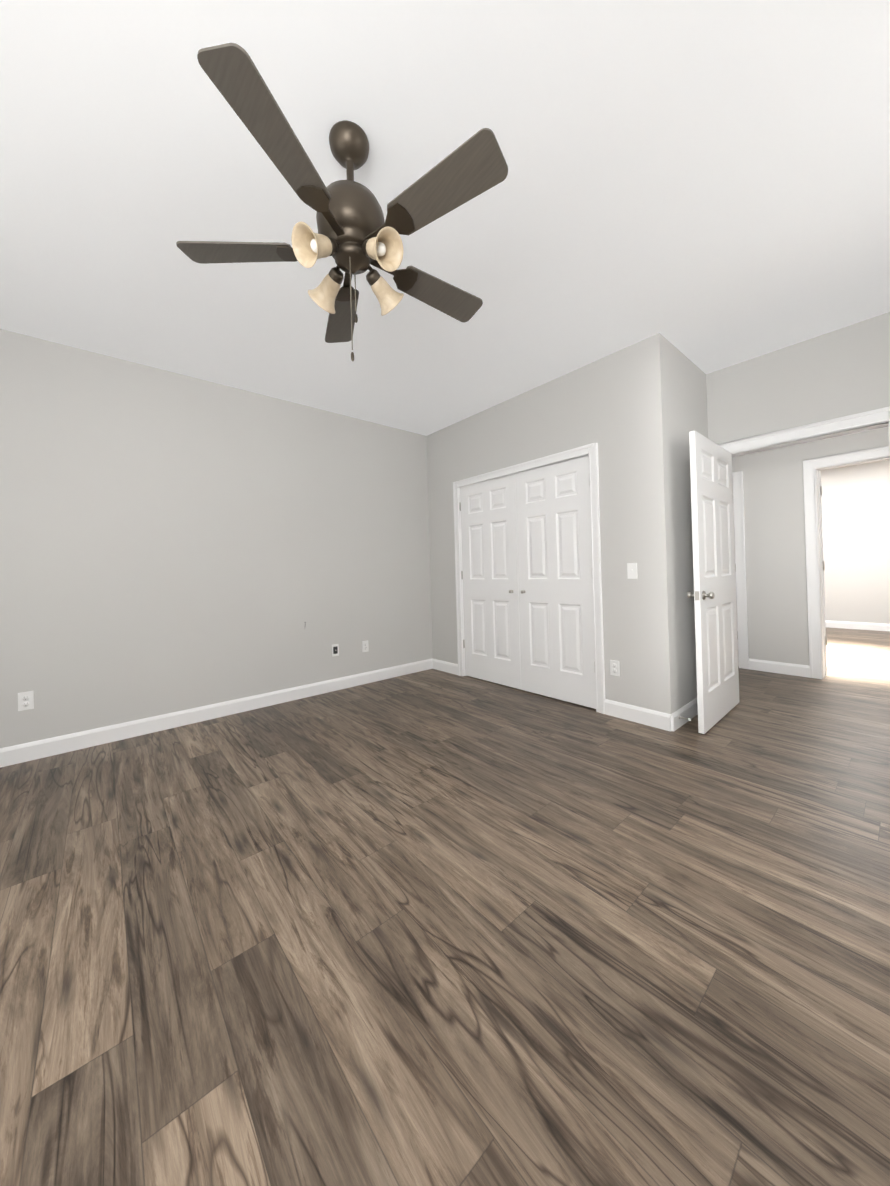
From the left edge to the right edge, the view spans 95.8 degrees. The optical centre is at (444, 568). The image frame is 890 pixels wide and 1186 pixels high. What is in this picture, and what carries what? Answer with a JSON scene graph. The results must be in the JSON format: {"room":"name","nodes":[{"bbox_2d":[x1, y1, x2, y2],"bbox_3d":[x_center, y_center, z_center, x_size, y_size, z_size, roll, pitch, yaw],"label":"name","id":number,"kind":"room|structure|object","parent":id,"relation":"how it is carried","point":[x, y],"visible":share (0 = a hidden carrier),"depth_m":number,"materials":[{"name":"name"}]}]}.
{"room":"empty bedroom","nodes":[
{"label":"empty bedroom","id":0,"kind":"room"},
{"bbox_2d":[0,329,431,747],"bbox_3d":[0.594,-0.218,5.521,11.090,2.760,0.120,-1,0,-41],"label":"wall","id":1,"kind":"structure","parent":0,"point":[170,542],"depth_m":3.16,"materials":[{"name":"paint"}]},
{"bbox_2d":[18,691,33,710],"bbox_3d":[-2.694,0.850,2.584,0.070,0.115,0.009,-1,0,-41],"label":"electrical outlet","id":2,"kind":"object","parent":1,"relation":"attached to","point":[25,700],"visible":1,"depth_m":2.58,"materials":[{"name":"white plastic"}]},
{"bbox_2d":[0,659,431,767],"bbox_3d":[-1.780,1.157,3.355,4.320,0.115,0.016,-1,0,-41],"label":"baseboard","id":3,"kind":"structure","parent":1,"relation":"attached to","point":[28,751],"depth_m":3.13,"materials":[{"name":"white wood"}]},
{"bbox_2d":[332,644,338,656],"bbox_3d":[-1.080,0.804,3.965,0.070,0.115,0.018,-1,0,-41],"label":"jack","id":4,"kind":"object","parent":1,"relation":"attached to","point":[335,649],"visible":1,"depth_m":3.97,"materials":[{"name":"white plastic"}]},
{"bbox_2d":[362,640,368,651],"bbox_3d":[-0.828,0.808,4.186,0.070,0.115,0.009,-1,0,-41],"label":"electrical outlet","id":5,"kind":"object","parent":1,"relation":"attached to","point":[365,646],"visible":1,"depth_m":4.18,"materials":[{"name":"white plastic"}]},
{"bbox_2d":[0,627,889,1185],"bbox_3d":[2.527,1.147,3.304,11.090,0.100,5.940,-1,0,-41],"label":"floor","id":6,"kind":"structure","parent":0,"point":[430,927],"depth_m":1.24,"materials":[{"name":"brown wood"}]},
{"bbox_2d":[0,0,889,435],"bbox_3d":[2.449,-1.712,3.321,11.090,0.100,5.940,-1,0,-41],"label":"ceiling","id":7,"kind":"structure","parent":0,"point":[702,186],"depth_m":1.67,"materials":[{"name":"paint"}]},
{"bbox_2d":[176,43,507,360],"bbox_3d":[-0.314,-1.175,1.519,1.160,0.844,1.196,-1,0,-41],"label":"ceiling fan","id":8,"kind":"object","parent":7,"relation":"hanging from","point":[356,234],"visible":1,"depth_m":1.38,"materials":[{"name":"brown wood"}]},
{"bbox_2d":[426,333,675,713],"bbox_3d":[0.709,-0.231,3.812,0.100,2.760,2.625,-1,0,-41],"label":"wall","id":9,"kind":"structure","parent":0,"point":[613,406],"depth_m":3.06,"materials":[{"name":"paint"}]},
{"bbox_2d":[432,658,457,674],"bbox_3d":[0.010,1.116,4.573,0.016,0.115,0.440,-1,0,-41],"label":"baseboard","id":10,"kind":"structure","parent":9,"relation":"attached to","point":[452,668],"depth_m":4.57,"materials":[{"name":"white wood"}]},
{"bbox_2d":[460,474,520,688],"bbox_3d":[0.435,0.131,4.078,0.075,2.030,0.767,-1,0,-41],"label":"closet door","id":11,"kind":"structure","parent":9,"relation":"in","point":[491,640],"depth_m":4.05,"materials":[{"name":"white painted wood"},{"name":"satin nickel"}]},
{"bbox_2d":[453,443,604,713],"bbox_3d":[0.707,0.091,3.805,0.125,2.122,1.684,-1,0,-41],"label":"door frame","id":12,"kind":"structure","parent":9,"relation":"attached to","point":[591,450],"depth_m":3.20,"materials":[{"name":"white wood"}]},
{"bbox_2d":[515,455,595,708],"bbox_3d":[0.936,0.114,3.494,0.075,2.030,0.767,-1,0,-41],"label":"closet door","id":13,"kind":"structure","parent":9,"relation":"in","point":[555,594],"depth_m":3.47,"materials":[{"name":"white painted wood"},{"name":"satin nickel"}]},
{"bbox_2d":[610,660,619,675],"bbox_3d":[1.296,0.759,3.070,0.009,0.115,0.070,-1,0,-41],"label":"outlet","id":14,"kind":"object","parent":9,"relation":"attached to","point":[614,668],"visible":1,"depth_m":3.07,"materials":[{"name":"white plastic"}]},
{"bbox_2d":[627,563,636,578],"bbox_3d":[1.373,0.016,2.954,0.018,0.115,0.070,-1,0,-41],"label":"light switch","id":15,"kind":"object","parent":9,"relation":"attached to","point":[631,570],"visible":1,"depth_m":2.95,"materials":[{"name":"white plastic"}]},
{"bbox_2d":[604,699,671,731],"bbox_3d":[1.395,1.068,2.957,0.016,0.115,0.462,-1,0,-41],"label":"baseboard","id":16,"kind":"structure","parent":9,"relation":"attached to","point":[649,717],"depth_m":2.93,"materials":[{"name":"white wood"}]},
{"bbox_2d":[665,338,707,710],"bbox_3d":[1.899,-0.267,3.170,0.870,2.760,0.100,-1,0,-41],"label":"wall","id":17,"kind":"structure","parent":0,"point":[686,395],"depth_m":3.00,"materials":[{"name":"paint"}]},
{"bbox_2d":[664,698,697,730],"bbox_3d":[1.932,1.054,3.076,0.986,0.115,0.026,-1,0,-41],"label":"baseboard","id":18,"kind":"structure","parent":17,"relation":"attached to","point":[690,710],"depth_m":2.88,"materials":[{"name":"white wood"}]},
{"bbox_2d":[706,312,889,443],"bbox_3d":[2.454,-0.282,3.283,0.120,2.760,5.700,-1,0,-41],"label":"wall","id":19,"kind":"structure","parent":0,"point":[842,372],"depth_m":2.95,"materials":[{"name":"paint"}]},
{"bbox_2d":[687,430,738,733],"bbox_3d":[2.028,0.081,2.999,0.906,2.030,0.161,-1,0,-42],"label":"entry door","id":20,"kind":"structure","parent":19,"relation":"in","point":[714,594],"depth_m":2.89,"materials":[{"name":"white painted wood"},{"name":"satin nickel"}]},
{"bbox_2d":[717,406,889,465],"bbox_3d":[2.688,0.022,3.018,0.168,2.142,1.099,-1,0,-41],"label":"door frame","id":21,"kind":"structure","parent":19,"relation":"attached to","point":[853,424],"depth_m":2.92,"materials":[{"name":"white wood"}]},
{"bbox_2d":[732,427,888,665],"bbox_3d":[3.478,-0.305,4.163,0.120,2.760,5.700,-1,0,-41],"label":"wall","id":22,"kind":"structure","parent":0,"point":[775,548],"depth_m":4.13,"materials":[{"name":"paint"}]},
{"bbox_2d":[733,504,738,665],"bbox_3d":[2.959,0.066,4.742,0.161,2.030,0.811,-1,0,-41],"label":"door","id":23,"kind":"structure","parent":22,"relation":"in","point":[736,595],"depth_m":4.43,"materials":[{"name":"white wood"}]},
{"bbox_2d":[732,471,748,668],"bbox_3d":[2.973,0.025,4.760,0.168,2.142,1.004,-1,0,-41],"label":"door frame","id":24,"kind":"structure","parent":22,"relation":"attached to","point":[741,589],"depth_m":4.36,"materials":[{"name":"white wood"}]},
{"bbox_2d":[749,658,809,677],"bbox_3d":[3.433,1.020,4.145,0.016,0.115,0.491,-1,0,-41],"label":"baseboard","id":25,"kind":"structure","parent":22,"relation":"attached to","point":[782,668],"depth_m":4.12,"materials":[{"name":"white wood"}]},
{"bbox_2d":[818,471,826,674],"bbox_3d":[3.540,0.048,4.328,0.161,2.030,0.811,-1,0,-33],"label":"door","id":26,"kind":"structure","parent":22,"relation":"in","point":[822,565],"depth_m":3.99,"materials":[{"name":"white wood"}]},
{"bbox_2d":[803,446,888,678],"bbox_3d":[3.942,-0.008,3.630,0.168,2.142,1.004,-1,0,-41],"label":"door frame","id":27,"kind":"structure","parent":22,"relation":"attached to","point":[812,467],"depth_m":3.91,"materials":[{"name":"white wood"}]},
{"bbox_2d":[820,460,889,623],"bbox_3d":[6.649,-0.375,6.885,0.120,2.760,5.700,-1,0,-41],"label":"wall","id":28,"kind":"structure","parent":0,"point":[855,501],"depth_m":6.62,"materials":[{"name":"paint"}]},
{"bbox_2d":[825,621,889,630],"bbox_3d":[6.634,0.948,6.833,0.016,0.115,5.700,-1,0,-41],"label":"baseboard","id":29,"kind":"structure","parent":28,"relation":"attached to","point":[859,625],"depth_m":6.61,"materials":[{"name":"white"}]}
]}

